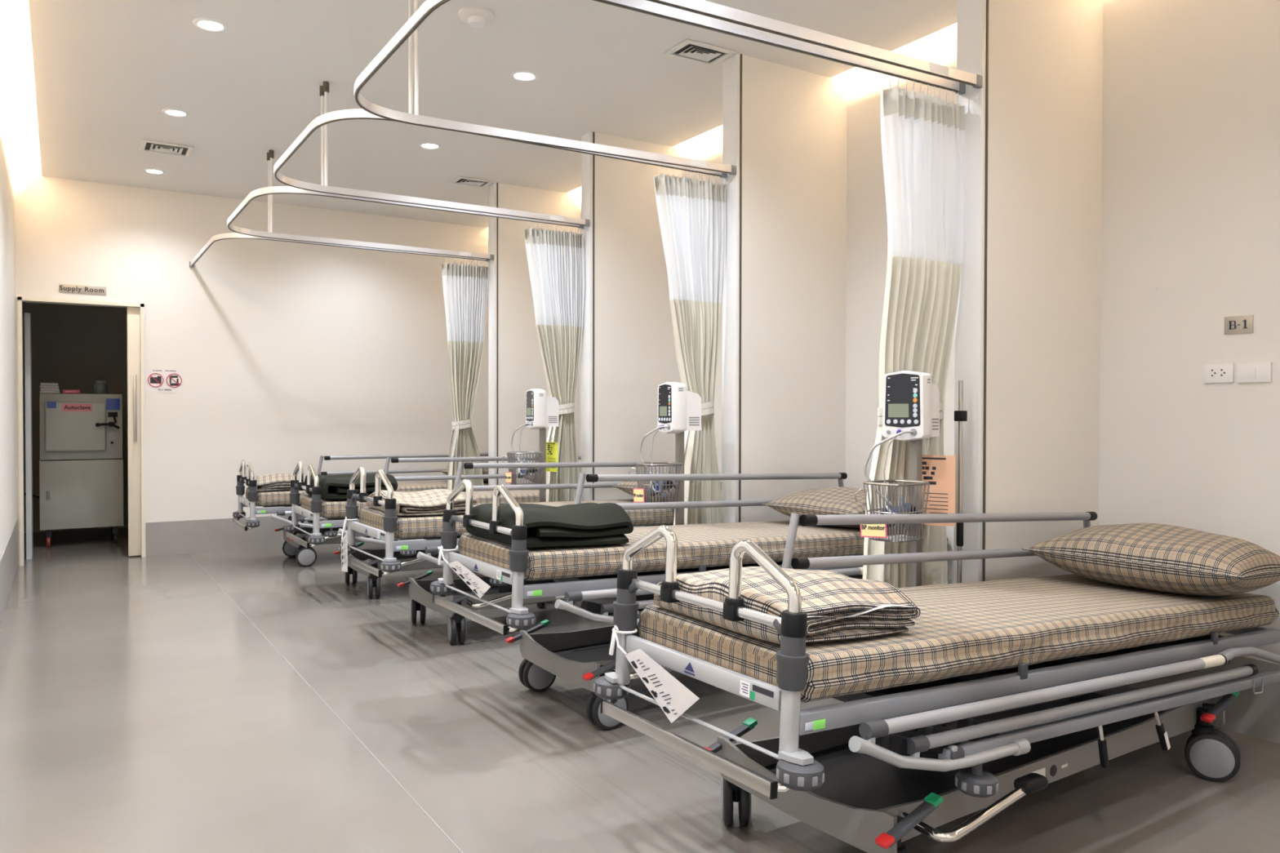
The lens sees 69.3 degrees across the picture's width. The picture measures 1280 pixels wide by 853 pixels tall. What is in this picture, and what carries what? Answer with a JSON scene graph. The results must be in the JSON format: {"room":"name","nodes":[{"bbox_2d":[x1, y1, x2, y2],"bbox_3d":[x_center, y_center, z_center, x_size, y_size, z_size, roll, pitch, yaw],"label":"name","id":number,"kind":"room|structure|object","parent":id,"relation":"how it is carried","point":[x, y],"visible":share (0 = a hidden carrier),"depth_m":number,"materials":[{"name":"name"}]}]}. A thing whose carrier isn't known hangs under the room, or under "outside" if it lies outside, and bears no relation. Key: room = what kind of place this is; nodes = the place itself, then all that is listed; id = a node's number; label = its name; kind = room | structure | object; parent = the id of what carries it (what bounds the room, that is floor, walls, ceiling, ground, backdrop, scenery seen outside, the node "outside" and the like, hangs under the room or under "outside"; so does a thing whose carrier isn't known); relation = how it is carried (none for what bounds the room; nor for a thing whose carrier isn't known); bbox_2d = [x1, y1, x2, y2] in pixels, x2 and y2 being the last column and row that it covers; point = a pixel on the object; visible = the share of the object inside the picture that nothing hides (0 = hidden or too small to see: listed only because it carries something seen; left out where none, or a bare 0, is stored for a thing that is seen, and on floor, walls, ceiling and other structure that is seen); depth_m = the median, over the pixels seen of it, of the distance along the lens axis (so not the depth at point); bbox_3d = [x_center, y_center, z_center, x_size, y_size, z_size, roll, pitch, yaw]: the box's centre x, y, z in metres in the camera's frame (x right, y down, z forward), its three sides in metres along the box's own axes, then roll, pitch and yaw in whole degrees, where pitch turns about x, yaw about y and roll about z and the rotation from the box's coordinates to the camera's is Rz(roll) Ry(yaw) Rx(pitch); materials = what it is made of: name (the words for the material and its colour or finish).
{"room":"hospital room","nodes":[
{"label":"hospital room","id":0,"kind":"room"},
{"bbox_2d":[0,46,16,559],"bbox_3d":[-1.926,-0.546,2.420,0.100,3.420,11.559,0,1,-32],"label":"wall","id":1,"kind":"structure","parent":0,"point":[7,317],"depth_m":6.10,"materials":[{"name":"white paint"}]},
{"bbox_2d":[0,519,17,628],"bbox_3d":[-1.878,0.981,2.460,0.006,0.365,11.339,0,1,-32],"label":"baseboard","id":2,"kind":"structure","parent":1,"relation":"attached to","point":[9,558],"depth_m":5.96,"materials":[{"name":"grey plastic"}]},
{"bbox_2d":[0,0,38,131],"bbox_3d":[-0.158,-2.307,3.502,4.266,0.080,11.559,0,1,-32],"label":"light","id":3,"kind":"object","parent":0,"point":[15,42],"depth_m":5.83,"materials":[{"name":"white paint"}]},
{"bbox_2d":[22,302,128,533],"bbox_3d":[-5.026,-0.225,8.684,2.600,2.600,2.341,0,1,-32],"label":"wall","id":4,"kind":"structure","parent":0,"point":[73,347],"depth_m":9.46,"materials":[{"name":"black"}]},
{"bbox_2d":[24,312,32,559],"bbox_3d":[-5.120,0.077,7.756,0.038,2.020,0.400,0,1,-32],"label":"trim","id":5,"kind":"structure","parent":4,"relation":"attached to","point":[28,329],"depth_m":7.59,"materials":[{"name":"white"}]},
{"bbox_2d":[13,128,488,565],"bbox_3d":[-3.196,-0.628,8.372,4.066,3.420,0.120,0,1,-32],"label":"wall","id":6,"kind":"structure","parent":0,"point":[289,353],"depth_m":8.17,"materials":[{"name":"white paint"}]},
{"bbox_2d":[17,296,145,565],"bbox_3d":[-4.532,0.036,7.537,0.874,2.111,0.145,0,1,-32],"label":"door frame","id":7,"kind":"structure","parent":6,"relation":"attached to","point":[20,300],"depth_m":7.38,"materials":[{"name":"beige wood"}]},
{"bbox_2d":[58,283,106,294],"bbox_3d":[-4.499,-1.107,7.474,0.326,0.068,0.008,0,1,-32],"label":"room sign","id":8,"kind":"object","parent":6,"relation":"attached to","point":[67,288],"visible":1,"depth_m":7.47,"materials":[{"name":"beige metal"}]},
{"bbox_2d":[126,306,141,555],"bbox_3d":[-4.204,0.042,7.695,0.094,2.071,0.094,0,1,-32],"label":"door","id":9,"kind":"structure","parent":6,"relation":"in","point":[133,315],"depth_m":7.70,"materials":[{"name":"beige laminate"}]},
{"bbox_2d":[144,367,184,392],"bbox_3d":[-4.002,-0.389,7.796,0.296,0.208,0.007,0,1,-32],"label":"notice sign","id":10,"kind":"object","parent":6,"relation":"attached to","point":[157,380],"visible":1,"depth_m":7.80,"materials":[{"name":"white paper"}]},
{"bbox_2d":[145,515,344,556],"bbox_3d":[-2.786,0.938,8.577,3.171,0.285,0.006,0,1,-32],"label":"baseboard","id":11,"kind":"structure","parent":6,"relation":"attached to","point":[206,535],"depth_m":8.00,"materials":[{"name":"grey plastic"}]},
{"bbox_2d":[28,0,956,227],"bbox_3d":[-0.128,-1.946,3.514,3.758,0.050,11.339,0,1,-32],"label":"ceiling","id":12,"kind":"structure","parent":0,"point":[106,71],"depth_m":5.21,"materials":[{"name":"white paint"}]},
{"bbox_2d":[142,168,165,173],"bbox_3d":[-3.758,-1.974,7.164,0.156,0.006,0.156,0,1,-32],"label":"recessed light","id":13,"kind":"object","parent":12,"relation":"in","point":[147,170],"visible":1,"depth_m":7.15,"materials":[{"name":"white"}]},
{"bbox_2d":[138,139,193,157],"bbox_3d":[-3.343,-1.961,6.533,0.320,0.011,0.290,0,1,-32],"label":"ceiling vent","id":14,"kind":"object","parent":12,"relation":"in","point":[151,146],"visible":1,"depth_m":6.53,"materials":[{"name":"white metal"}]},
{"bbox_2d":[161,108,189,116],"bbox_3d":[-2.892,-1.953,5.766,0.156,0.006,0.156,0,1,-32],"label":"recessed light","id":15,"kind":"object","parent":12,"relation":"in","point":[172,112],"visible":1,"depth_m":5.75,"materials":[{"name":"white"}]},
{"bbox_2d":[192,17,228,31],"bbox_3d":[-2.070,-1.935,4.463,0.156,0.006,0.156,0,1,-32],"label":"recessed light","id":16,"kind":"object","parent":12,"relation":"in","point":[206,24],"visible":1,"depth_m":4.46,"materials":[{"name":"white plastic"}]},
{"bbox_2d":[189,152,489,267],"bbox_3d":[-2.603,-1.660,7.155,2.636,0.629,1.174,0,1,7],"label":"track","id":17,"kind":"object","parent":12,"relation":"hanging from","point":[229,235],"visible":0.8,"depth_m":6.79,"materials":[{"name":"silver metal"}]},
{"bbox_2d":[441,257,488,489],"bbox_3d":[-1.423,-0.278,7.505,0.409,2.149,0.164,0,1,-36],"label":"privacy curtain","id":18,"kind":"object","parent":17,"relation":"hanging from","point":[464,286],"visible":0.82,"depth_m":7.47,"materials":[{"name":"white fabric"}]},
{"bbox_2d":[446,340,484,489],"bbox_3d":[-1.405,0.056,7.517,0.365,1.482,0.164,0,1,-32],"label":"drape","id":19,"kind":"object","parent":18,"relation":"hanging from","point":[464,357],"depth_m":7.49,"materials":[{"name":"beige fabric"}]},
{"bbox_2d":[226,85,583,260],"bbox_3d":[-1.646,-1.647,6.313,2.037,0.629,1.553,0,1,-32],"label":"track","id":20,"kind":"object","parent":12,"relation":"hanging from","point":[271,190],"visible":0.82,"depth_m":6.17,"materials":[{"name":"silver metal"}]},
{"bbox_2d":[268,150,274,158],"bbox_3d":[-2.625,-1.939,6.593,0.034,0.054,0.033,0,1,-32],"label":"socket","id":21,"kind":"object","parent":20,"relation":"attached to","point":[271,153],"depth_m":6.58,"materials":[{"name":"brown"}]},
{"bbox_2d":[320,85,324,96],"bbox_3d":[-1.818,-1.920,5.305,0.034,0.054,0.033,0,1,-32],"label":"socket","id":22,"kind":"object","parent":20,"relation":"attached to","point":[322,94],"depth_m":5.29,"materials":[{"name":"brown"}]},
{"bbox_2d":[524,221,584,502],"bbox_3d":[-0.575,-0.258,6.147,0.447,2.149,0.180,0,1,-32],"label":"privacy curtain","id":23,"kind":"object","parent":20,"relation":"hanging from","point":[555,259],"visible":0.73,"depth_m":6.13,"materials":[{"name":"white fabric"}]},
{"bbox_2d":[535,324,582,502],"bbox_3d":[-0.544,0.075,6.173,0.368,1.482,0.174,0,1,-32],"label":"drape","id":24,"kind":"object","parent":23,"relation":"hanging from","point":[559,344],"depth_m":6.16,"materials":[{"name":"beige fabric"}]},
{"bbox_2d":[418,142,441,149],"bbox_3d":[-1.468,-1.960,6.469,0.156,0.006,0.156,0,1,-32],"label":"recessed light","id":25,"kind":"object","parent":12,"relation":"in","point":[429,145],"visible":1,"depth_m":6.46,"materials":[{"name":"white"}]},
{"bbox_2d":[449,176,494,187],"bbox_3d":[-1.353,-1.970,7.463,0.296,0.011,0.224,0,1,-32],"label":"ceiling vent","id":26,"kind":"object","parent":12,"relation":"in","point":[462,180],"visible":1,"depth_m":7.46,"materials":[{"name":"white metal"}]},
{"bbox_2d":[457,6,494,27],"bbox_3d":[-0.767,-1.909,4.342,0.170,0.050,0.170,0,1,-32],"label":"smoke detector","id":27,"kind":"object","parent":12,"relation":"attached to","point":[475,16],"visible":1,"depth_m":4.30,"materials":[{"name":"white paint"}]},
{"bbox_2d":[273,0,727,226],"bbox_3d":[-0.804,-1.628,4.970,2.037,0.629,1.524,0,1,-32],"label":"track","id":28,"kind":"object","parent":12,"relation":"hanging from","point":[327,117],"visible":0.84,"depth_m":5.13,"materials":[{"name":"silver metal"}]},
{"bbox_2d":[323,81,328,93],"bbox_3d":[-1.776,-1.919,5.237,0.034,0.054,0.033,0,1,-32],"label":"socket","id":29,"kind":"object","parent":28,"relation":"attached to","point":[326,84],"depth_m":5.22,"materials":[{"name":"brown"}]},
{"bbox_2d":[653,165,726,524],"bbox_3d":[0.266,-0.239,4.822,0.479,2.149,0.177,0,1,-32],"label":"privacy curtain","id":30,"kind":"object","parent":28,"relation":"hanging from","point":[691,213],"visible":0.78,"depth_m":4.79,"materials":[{"name":"white fabric"}]},
{"bbox_2d":[669,299,724,524],"bbox_3d":[0.303,0.095,4.856,0.389,1.482,0.168,0,1,-32],"label":"drape","id":31,"kind":"object","parent":30,"relation":"hanging from","point":[695,323],"depth_m":4.83,"materials":[{"name":"beige fabric"}]},
{"bbox_2d":[510,70,538,80],"bbox_3d":[-0.640,-1.941,5.128,0.156,0.006,0.156,0,1,-32],"label":"recessed light","id":32,"kind":"object","parent":12,"relation":"in","point":[521,75],"visible":1,"depth_m":5.12,"materials":[{"name":"white"}]},
{"bbox_2d":[354,0,965,175],"bbox_3d":[0.014,-1.593,3.663,2.037,0.660,1.466,0,1,-32],"label":"track","id":33,"kind":"object","parent":12,"relation":"hanging from","point":[421,13],"visible":0.96,"depth_m":3.42,"materials":[{"name":"silver metal"}]},
{"bbox_2d":[862,75,965,587],"bbox_3d":[1.040,-0.235,3.535,0.437,2.119,0.182,0,1,-32],"label":"privacy curtain","id":34,"kind":"object","parent":33,"relation":"hanging from","point":[923,145],"visible":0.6,"depth_m":3.49,"materials":[{"name":"white fabric"}]},
{"bbox_2d":[862,255,962,587],"bbox_3d":[1.039,0.098,3.540,0.437,1.452,0.179,0,1,-32],"label":"drape","id":35,"kind":"object","parent":34,"relation":"hanging from","point":[922,292],"depth_m":3.51,"materials":[{"name":"beige fabric"}]},
{"bbox_2d":[663,39,736,66],"bbox_3d":[0.309,-1.931,4.789,0.304,0.011,0.220,0,1,-32],"label":"ceiling vent","id":36,"kind":"object","parent":12,"relation":"in","point":[689,50],"visible":1,"depth_m":4.79,"materials":[{"name":"white metal"}]},
{"bbox_2d":[646,0,982,88],"bbox_3d":[1.316,-1.563,1.585,2.037,0.660,3.345,0,1,-32],"label":"track","id":37,"kind":"object","parent":12,"relation":"hanging from","point":[709,9],"visible":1,"depth_m":3.08,"materials":[{"name":"silver metal"}]},
{"bbox_2d":[488,182,579,485],"bbox_3d":[-0.882,-0.616,7.766,0.787,3.420,0.126,0,1,-32],"label":"wall partition","id":38,"kind":"structure","parent":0,"point":[515,362],"depth_m":7.60,"materials":[{"name":"white paint"}]},
{"bbox_2d":[581,131,687,500],"bbox_3d":[-0.033,-0.596,6.410,0.787,3.420,0.126,0,1,-32],"label":"wall partition","id":39,"kind":"structure","parent":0,"point":[628,346],"depth_m":6.29,"materials":[{"name":"white paint"}]},
{"bbox_2d":[0,527,1279,852],"bbox_3d":[-1.068,1.189,4.423,4.671,0.100,13.800,0,1,-32],"label":"floor","id":40,"kind":"structure","parent":0,"point":[142,710],"depth_m":3.33,"materials":[{"name":"tile"}]},
{"bbox_2d":[23,393,123,547],"bbox_3d":[-5.245,0.388,8.571,0.779,1.374,0.815,0,1,-32],"label":"autoclave","id":41,"kind":"object","parent":40,"relation":"on","point":[81,463],"visible":1,"depth_m":8.34,"materials":[{"name":"grey metal"}]},
{"bbox_2d":[39,382,60,393],"bbox_3d":[-5.298,-0.343,8.312,0.155,0.091,0.180,0,1,-32],"label":"bundle","id":42,"kind":"object","parent":41,"relation":"on","point":[45,388],"visible":0.99,"depth_m":8.24,"materials":[{"name":"white"}]},
{"bbox_2d":[62,389,79,393],"bbox_3d":[-5.139,-0.314,8.364,0.130,0.034,0.102,0,1,-32],"label":"tray","id":43,"kind":"object","parent":41,"relation":"on","point":[64,391],"visible":0.89,"depth_m":8.32,"materials":[{"name":"red"}]},
{"bbox_2d":[93,380,107,394],"bbox_3d":[-4.976,-0.363,8.537,0.112,0.128,0.112,0,1,-32],"label":"jar","id":44,"kind":"object","parent":41,"relation":"on","point":[100,387],"visible":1,"depth_m":8.50,"materials":[{"name":"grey glass"}]},
{"bbox_2d":[189,554,462,852],"bbox_3d":[-0.843,1.157,3.099,0.003,0.001,11.319,0,1,-32],"label":"trim","id":45,"kind":"structure","parent":40,"relation":"on","point":[189,554],"depth_m":3.41,"materials":[{"name":"grey"}]},
{"bbox_2d":[232,453,488,567],"bbox_3d":[-2.100,0.671,7.882,2.454,0.841,0.878,0,1,-31],"label":"hospital bed","id":46,"kind":"object","parent":40,"relation":"on","point":[304,557],"visible":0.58,"depth_m":7.39,"materials":[{"name":"grey paint"}]},
{"bbox_2d":[247,473,306,491],"bbox_3d":[-2.881,0.436,7.438,0.469,0.121,0.496,0,1,-31],"label":"folded blanket","id":47,"kind":"object","parent":46,"relation":"on","point":[275,482],"visible":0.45,"depth_m":7.22,"materials":[{"name":"fabric"}]},
{"bbox_2d":[438,461,488,482],"bbox_3d":[-1.429,0.399,8.260,0.544,0.180,0.624,0,1,-32],"label":"pillow","id":48,"kind":"object","parent":46,"relation":"on","point":[485,471],"visible":0.14,"depth_m":8.18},
{"bbox_2d":[284,455,581,598],"bbox_3d":[-1.190,0.666,6.631,2.456,0.886,0.878,0,1,-32],"label":"hospital bed","id":49,"kind":"object","parent":40,"relation":"on","point":[313,508],"visible":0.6,"depth_m":6.19,"materials":[{"name":"grey paint"}]},
{"bbox_2d":[304,473,397,500],"bbox_3d":[-1.932,0.386,6.159,0.506,0.160,0.536,0,1,-32],"label":"quilt","id":50,"kind":"object","parent":49,"relation":"on","point":[332,486],"visible":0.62,"depth_m":5.94,"materials":[{"name":"black fabric"}]},
{"bbox_2d":[395,552,458,571],"bbox_3d":[-1.211,0.945,6.648,1.615,0.008,0.524,0,1,-32],"label":"tray","id":51,"kind":"object","parent":49,"relation":"on","point":[398,556],"depth_m":6.20,"materials":[{"name":"grey"}]},
{"bbox_2d":[527,467,581,483],"bbox_3d":[-0.522,0.384,7.020,0.544,0.183,0.624,0,1,-33],"label":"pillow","id":52,"kind":"object","parent":49,"relation":"on","point":[530,479],"visible":0.02,"depth_m":7.00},
{"bbox_2d":[337,461,675,644],"bbox_3d":[-0.437,0.667,5.456,2.457,0.918,0.878,0,1,-34],"label":"hospital bed","id":53,"kind":"object","parent":40,"relation":"on","point":[385,526],"visible":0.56,"depth_m":4.95,"materials":[{"name":"grey paint"}]},
{"bbox_2d":[341,516,357,572],"bbox_3d":[-1.593,0.639,5.032,0.074,0.289,0.212,0,1,0],"label":"paper tag","id":54,"kind":"object","parent":53,"relation":"hanging from","point":[344,540],"visible":0.99,"depth_m":4.99,"materials":[{"name":"grey"}]},
{"bbox_2d":[342,538,346,566],"bbox_3d":[-1.592,0.678,4.982,0.001,0.168,0.099,1,0,-34],"label":"print","id":55,"kind":"object","parent":54,"relation":"attached to","point":[344,539],"depth_m":5.00},
{"bbox_2d":[365,488,478,515],"bbox_3d":[-1.166,0.397,4.959,0.456,0.110,0.516,1,0,-34],"label":"folded blanket","id":56,"kind":"object","parent":53,"relation":"on","point":[427,502],"visible":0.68,"depth_m":4.80,"materials":[{"name":"fabric"}]},
{"bbox_2d":[433,580,564,609],"bbox_3d":[-0.458,0.962,5.474,1.615,0.008,0.524,0,1,-34],"label":"tray","id":57,"kind":"object","parent":53,"relation":"on","point":[494,589],"depth_m":5.14,"materials":[{"name":"grey"}]},
{"bbox_2d":[612,472,721,502],"bbox_3d":[0.221,0.383,5.868,0.544,0.188,0.624,1,0,-35],"label":"pillow","id":58,"kind":"object","parent":53,"relation":"on","point":[628,487],"visible":0.12,"depth_m":5.81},
{"bbox_2d":[501,427,574,608],"bbox_3d":[-0.649,0.564,5.894,0.431,1.112,0.411,0,1,-27],"label":"monitor stand","id":59,"kind":"object","parent":40,"relation":"on","point":[541,455],"visible":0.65,"depth_m":5.86,"materials":[{"name":"grey metal"}]},
{"bbox_2d":[501,451,543,484],"bbox_3d":[-0.734,0.264,5.845,0.226,0.208,0.185,0,1,-32],"label":"wire basket","id":60,"kind":"object","parent":59,"relation":"on","point":[509,478],"depth_m":5.82,"materials":[{"name":"grey"}]},
{"bbox_2d":[518,467,533,477],"bbox_3d":[-0.720,0.283,5.839,0.100,0.075,0.080,0,1,-27],"label":"coiled cable","id":61,"kind":"object","parent":59,"relation":"in","point":[522,470],"visible":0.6,"depth_m":5.82,"materials":[{"name":"grey plastic"}]},
{"bbox_2d":[518,458,537,479],"bbox_3d":[-0.706,0.267,5.852,0.108,0.126,0.119,0,1,-27],"label":"blood pressure cuff","id":62,"kind":"object","parent":59,"relation":"in","point":[524,460],"visible":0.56,"depth_m":5.81,"materials":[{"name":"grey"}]},
{"bbox_2d":[511,388,558,462],"bbox_3d":[-0.668,0.005,5.885,0.258,0.489,0.190,0,1,-27],"label":"monitor","id":63,"kind":"object","parent":59,"relation":"attached to","point":[541,409],"visible":0.99,"depth_m":5.83,"materials":[{"name":"grey"}]},
{"bbox_2d":[546,437,557,471],"bbox_3d":[-0.561,0.179,5.938,0.115,0.221,0.023,1,1,41],"label":"paper sheet","id":64,"kind":"object","parent":59,"relation":"hanging from","point":[551,447],"visible":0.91,"depth_m":5.93,"materials":[{"name":"yellow"}]},
{"bbox_2d":[546,443,555,468],"bbox_3d":[-0.571,0.186,5.931,0.086,0.161,0.001,1,1,41],"label":"print","id":65,"kind":"object","parent":64,"relation":"attached to","point":[548,446],"depth_m":5.93},
{"bbox_2d":[628,431,684,524],"bbox_3d":[0.170,0.582,4.623,0.431,1.112,0.411,0,1,-27],"label":"monitor stand","id":66,"kind":"object","parent":40,"relation":"on","point":[639,493],"visible":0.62,"depth_m":4.59,"materials":[{"name":"grey metal"}]},
{"bbox_2d":[628,462,684,502],"bbox_3d":[0.086,0.283,4.574,0.226,0.208,0.185,0,1,-32],"label":"wire basket","id":67,"kind":"object","parent":66,"relation":"on","point":[639,493],"depth_m":4.55,"materials":[{"name":"grey"}]},
{"bbox_2d":[650,480,670,494],"bbox_3d":[0.100,0.302,4.568,0.100,0.075,0.080,0,1,-27],"label":"coiled cable","id":68,"kind":"object","parent":66,"relation":"in","point":[653,482],"visible":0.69,"depth_m":4.55,"materials":[{"name":"grey plastic"}]},
{"bbox_2d":[648,471,675,497],"bbox_3d":[0.114,0.285,4.581,0.108,0.126,0.119,0,1,-27],"label":"blood pressure cuff","id":69,"kind":"object","parent":66,"relation":"in","point":[657,482],"visible":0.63,"depth_m":4.55,"materials":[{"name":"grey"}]},
{"bbox_2d":[639,382,701,474],"bbox_3d":[0.151,0.024,4.614,0.258,0.489,0.190,0,1,-27],"label":"monitor","id":70,"kind":"object","parent":66,"relation":"attached to","point":[679,410],"visible":0.98,"depth_m":4.56,"materials":[{"name":"grey"}]},
{"bbox_2d":[430,472,951,729],"bbox_3d":[0.361,0.674,4.179,2.458,0.941,0.878,0,1,-34],"label":"hospital bed","id":71,"kind":"object","parent":40,"relation":"on","point":[581,573],"visible":0.52,"depth_m":3.73,"materials":[{"name":"grey paint"}]},
{"bbox_2d":[448,516,455,524],"bbox_3d":[-0.766,0.384,3.793,0.022,0.038,0.042,2,0,-34],"label":"socket","id":72,"kind":"object","parent":71,"relation":"attached to","point":[451,519],"depth_m":3.79,"materials":[{"name":"grey plastic"}]},
{"bbox_2d":[437,546,490,598],"bbox_3d":[-0.671,0.569,3.635,0.078,0.152,0.517,2,0,-34],"label":"paper tag","id":73,"kind":"object","parent":71,"relation":"attached to","point":[478,586],"visible":0.9,"depth_m":3.58,"materials":[{"name":"grey"}]},
{"bbox_2d":[451,565,484,594],"bbox_3d":[-0.666,0.593,3.578,0.001,0.080,0.332,2,0,-34],"label":"print","id":74,"kind":"object","parent":73,"relation":"attached to","point":[455,569],"depth_m":3.57},
{"bbox_2d":[465,502,633,548],"bbox_3d":[-0.359,0.374,3.686,0.531,0.151,0.536,2,0,-34],"label":"quilt","id":75,"kind":"object","parent":71,"relation":"on","point":[584,524],"visible":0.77,"depth_m":3.51,"materials":[{"name":"black fabric"}]},
{"bbox_2d":[551,640,672,671],"bbox_3d":[0.340,0.980,4.197,1.615,0.008,0.524,0,1,-34],"label":"tray","id":76,"kind":"object","parent":71,"relation":"on","point":[584,651],"depth_m":4.02,"materials":[{"name":"grey"}]},
{"bbox_2d":[761,487,867,528],"bbox_3d":[1.020,0.395,4.594,0.544,0.190,0.624,2,0,-35],"label":"pillow","id":77,"kind":"object","parent":71,"relation":"on","point":[831,500],"visible":0.48,"depth_m":4.46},
{"bbox_2d":[854,439,929,586],"bbox_3d":[0.983,0.600,3.381,0.431,1.112,0.411,-1,1,-39],"label":"monitor stand","id":78,"kind":"object","parent":40,"relation":"on","point":[878,532],"visible":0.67,"depth_m":3.33,"materials":[{"name":"grey metal"}]},
{"bbox_2d":[854,479,929,542],"bbox_3d":[0.905,0.301,3.310,0.244,0.208,0.181,0,1,-32],"label":"wire basket","id":79,"kind":"object","parent":78,"relation":"on","point":[878,532],"depth_m":3.28,"materials":[{"name":"grey"}]},
{"bbox_2d":[881,494,918,530],"bbox_3d":[0.935,0.303,3.329,0.108,0.126,0.119,-1,1,-39],"label":"blood pressure cuff","id":80,"kind":"object","parent":78,"relation":"in","point":[901,497],"visible":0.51,"depth_m":3.31,"materials":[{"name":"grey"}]},
{"bbox_2d":[863,370,939,506],"bbox_3d":[0.959,0.042,3.370,0.190,0.489,0.258,1,1,40],"label":"monitor","id":81,"kind":"object","parent":78,"relation":"attached to","point":[911,402],"visible":0.98,"depth_m":3.33,"materials":[{"name":"white plastic"}]},
{"bbox_2d":[910,428,916,435],"bbox_3d":[0.975,0.019,3.303,0.024,0.023,0.007,1,1,40],"label":"socket","id":82,"kind":"object","parent":81,"relation":"attached to","point":[913,431],"depth_m":3.30,"materials":[{"name":"grey"}]},
{"bbox_2d":[908,446,955,526],"bbox_3d":[1.086,0.220,3.438,0.170,0.291,0.023,1,1,32],"label":"paper sheet","id":83,"kind":"object","parent":78,"relation":"hanging from","point":[939,471],"visible":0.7,"depth_m":3.41,"materials":[{"name":"brown"}]},
{"bbox_2d":[921,457,947,513],"bbox_3d":[1.077,0.225,3.431,0.128,0.220,0.001,1,1,32],"label":"print","id":84,"kind":"object","parent":83,"relation":"attached to","point":[926,458],"depth_m":3.43},
{"bbox_2d":[593,511,1279,852],"bbox_3d":[1.103,0.706,2.865,2.459,0.915,0.878,0,1,-34],"label":"hospital bed","id":85,"kind":"object","parent":40,"relation":"on","point":[998,692],"visible":0.92,"depth_m":2.46,"materials":[{"name":"fabric"}]},
{"bbox_2d":[628,580,638,593],"bbox_3d":[-0.015,0.428,2.473,0.022,0.038,0.042,3,-1,-34],"label":"socket","id":86,"kind":"object","parent":85,"relation":"attached to","point":[633,584],"depth_m":2.47,"materials":[{"name":"grey plastic"}]},
{"bbox_2d":[608,625,699,723],"bbox_3d":[0.052,0.629,2.363,0.079,0.189,0.406,0,1,-35],"label":"paper tag","id":87,"kind":"object","parent":85,"relation":"attached to","point":[673,698],"visible":0.94,"depth_m":2.31,"materials":[{"name":"grey"}]},
{"bbox_2d":[631,659,676,714],"bbox_3d":[0.033,0.653,2.330,0.001,0.104,0.211,3,-1,-34],"label":"print","id":88,"kind":"object","parent":87,"relation":"attached to","point":[654,693],"depth_m":2.32},
{"bbox_2d":[741,683,748,693],"bbox_3d":[0.235,0.586,2.071,0.001,0.020,0.022,3,-1,-34],"label":"print","id":89,"kind":"object","parent":85,"relation":"on","point":[742,683],"depth_m":2.07},
{"bbox_2d":[773,618,781,635],"bbox_3d":[0.306,0.434,2.002,0.022,0.038,0.042,3,-1,-34],"label":"socket","id":90,"kind":"object","parent":85,"relation":"attached to","point":[776,622],"depth_m":2.00,"materials":[{"name":"grey plastic"}]},
{"bbox_2d":[653,566,920,644],"bbox_3d":[0.363,0.433,2.385,0.476,0.152,0.526,0,1,-34],"label":"folded blanket","id":91,"kind":"object","parent":85,"relation":"on","point":[837,606],"visible":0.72,"depth_m":2.22,"materials":[{"name":"fabric"}]},
{"bbox_2d":[763,693,1164,809],"bbox_3d":[1.084,0.999,2.884,1.615,0.008,0.524,0,1,-34],"label":"tray","id":92,"kind":"object","parent":85,"relation":"on","point":[855,780],"depth_m":2.67,"materials":[{"name":"grey"}]},
{"bbox_2d":[1022,523,1279,595],"bbox_3d":[1.874,0.471,3.342,0.544,0.232,0.744,0,1,-37],"label":"pillow","id":93,"kind":"object","parent":85,"relation":"on","point":[1155,557],"visible":1,"depth_m":3.15,"materials":[{"name":"fabric"}]},
{"bbox_2d":[954,380,967,583],"bbox_3d":[1.218,0.490,3.525,0.070,1.330,0.069,0,1,-32],"label":"pole","id":94,"kind":"object","parent":40,"relation":"on","point":[960,415],"visible":0.52,"depth_m":3.51,"materials":[{"name":"silver metal"}]},
{"bbox_2d":[721,53,847,523],"bbox_3d":[0.801,-0.577,5.079,0.787,3.420,0.126,0,1,-32],"label":"wall partition","id":95,"kind":"structure","parent":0,"point":[784,128],"depth_m":4.99,"materials":[{"name":"white paint"}]},
{"bbox_2d":[579,0,1279,664],"bbox_3d":[1.605,-0.569,4.631,0.100,3.420,11.559,0,1,-32],"label":"wall","id":96,"kind":"structure","parent":0,"point":[1190,190],"depth_m":3.70,"materials":[{"name":"white paint"}]},
{"bbox_2d":[1129,654,1279,743],"bbox_3d":[3.269,1.035,1.891,0.006,0.290,4.909,0,1,-32],"label":"baseboard","id":97,"kind":"structure","parent":96,"relation":"attached to","point":[1257,716],"depth_m":3.46,"materials":[{"name":"grey plastic"}]},
{"bbox_2d":[1204,363,1234,383],"bbox_3d":[2.220,-0.204,3.549,0.011,0.074,0.106,0,1,-32],"label":"wall outlet","id":98,"kind":"object","parent":96,"relation":"attached to","point":[1221,372],"visible":1,"depth_m":3.54,"materials":[{"name":"white plastic"}]},
{"bbox_2d":[1223,315,1253,334],"bbox_3d":[2.257,-0.384,3.491,0.007,0.066,0.100,0,1,-32],"label":"sign","id":99,"kind":"object","parent":96,"relation":"attached to","point":[1235,324],"visible":1,"depth_m":3.49,"materials":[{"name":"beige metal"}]},
{"bbox_2d":[1236,362,1271,382],"bbox_3d":[2.284,-0.200,3.443,0.014,0.074,0.116,0,1,-32],"label":"light switch","id":100,"kind":"object","parent":96,"relation":"attached to","point":[1253,372],"visible":1,"depth_m":3.44,"materials":[{"name":"white plastic"}]},
{"bbox_2d":[953,0,1102,583],"bbox_3d":[1.604,-0.558,3.797,0.787,3.420,0.126,0,1,-32],"label":"wall partition","id":101,"kind":"structure","parent":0,"point":[1028,321],"depth_m":3.69,"materials":[{"name":"white paint"}]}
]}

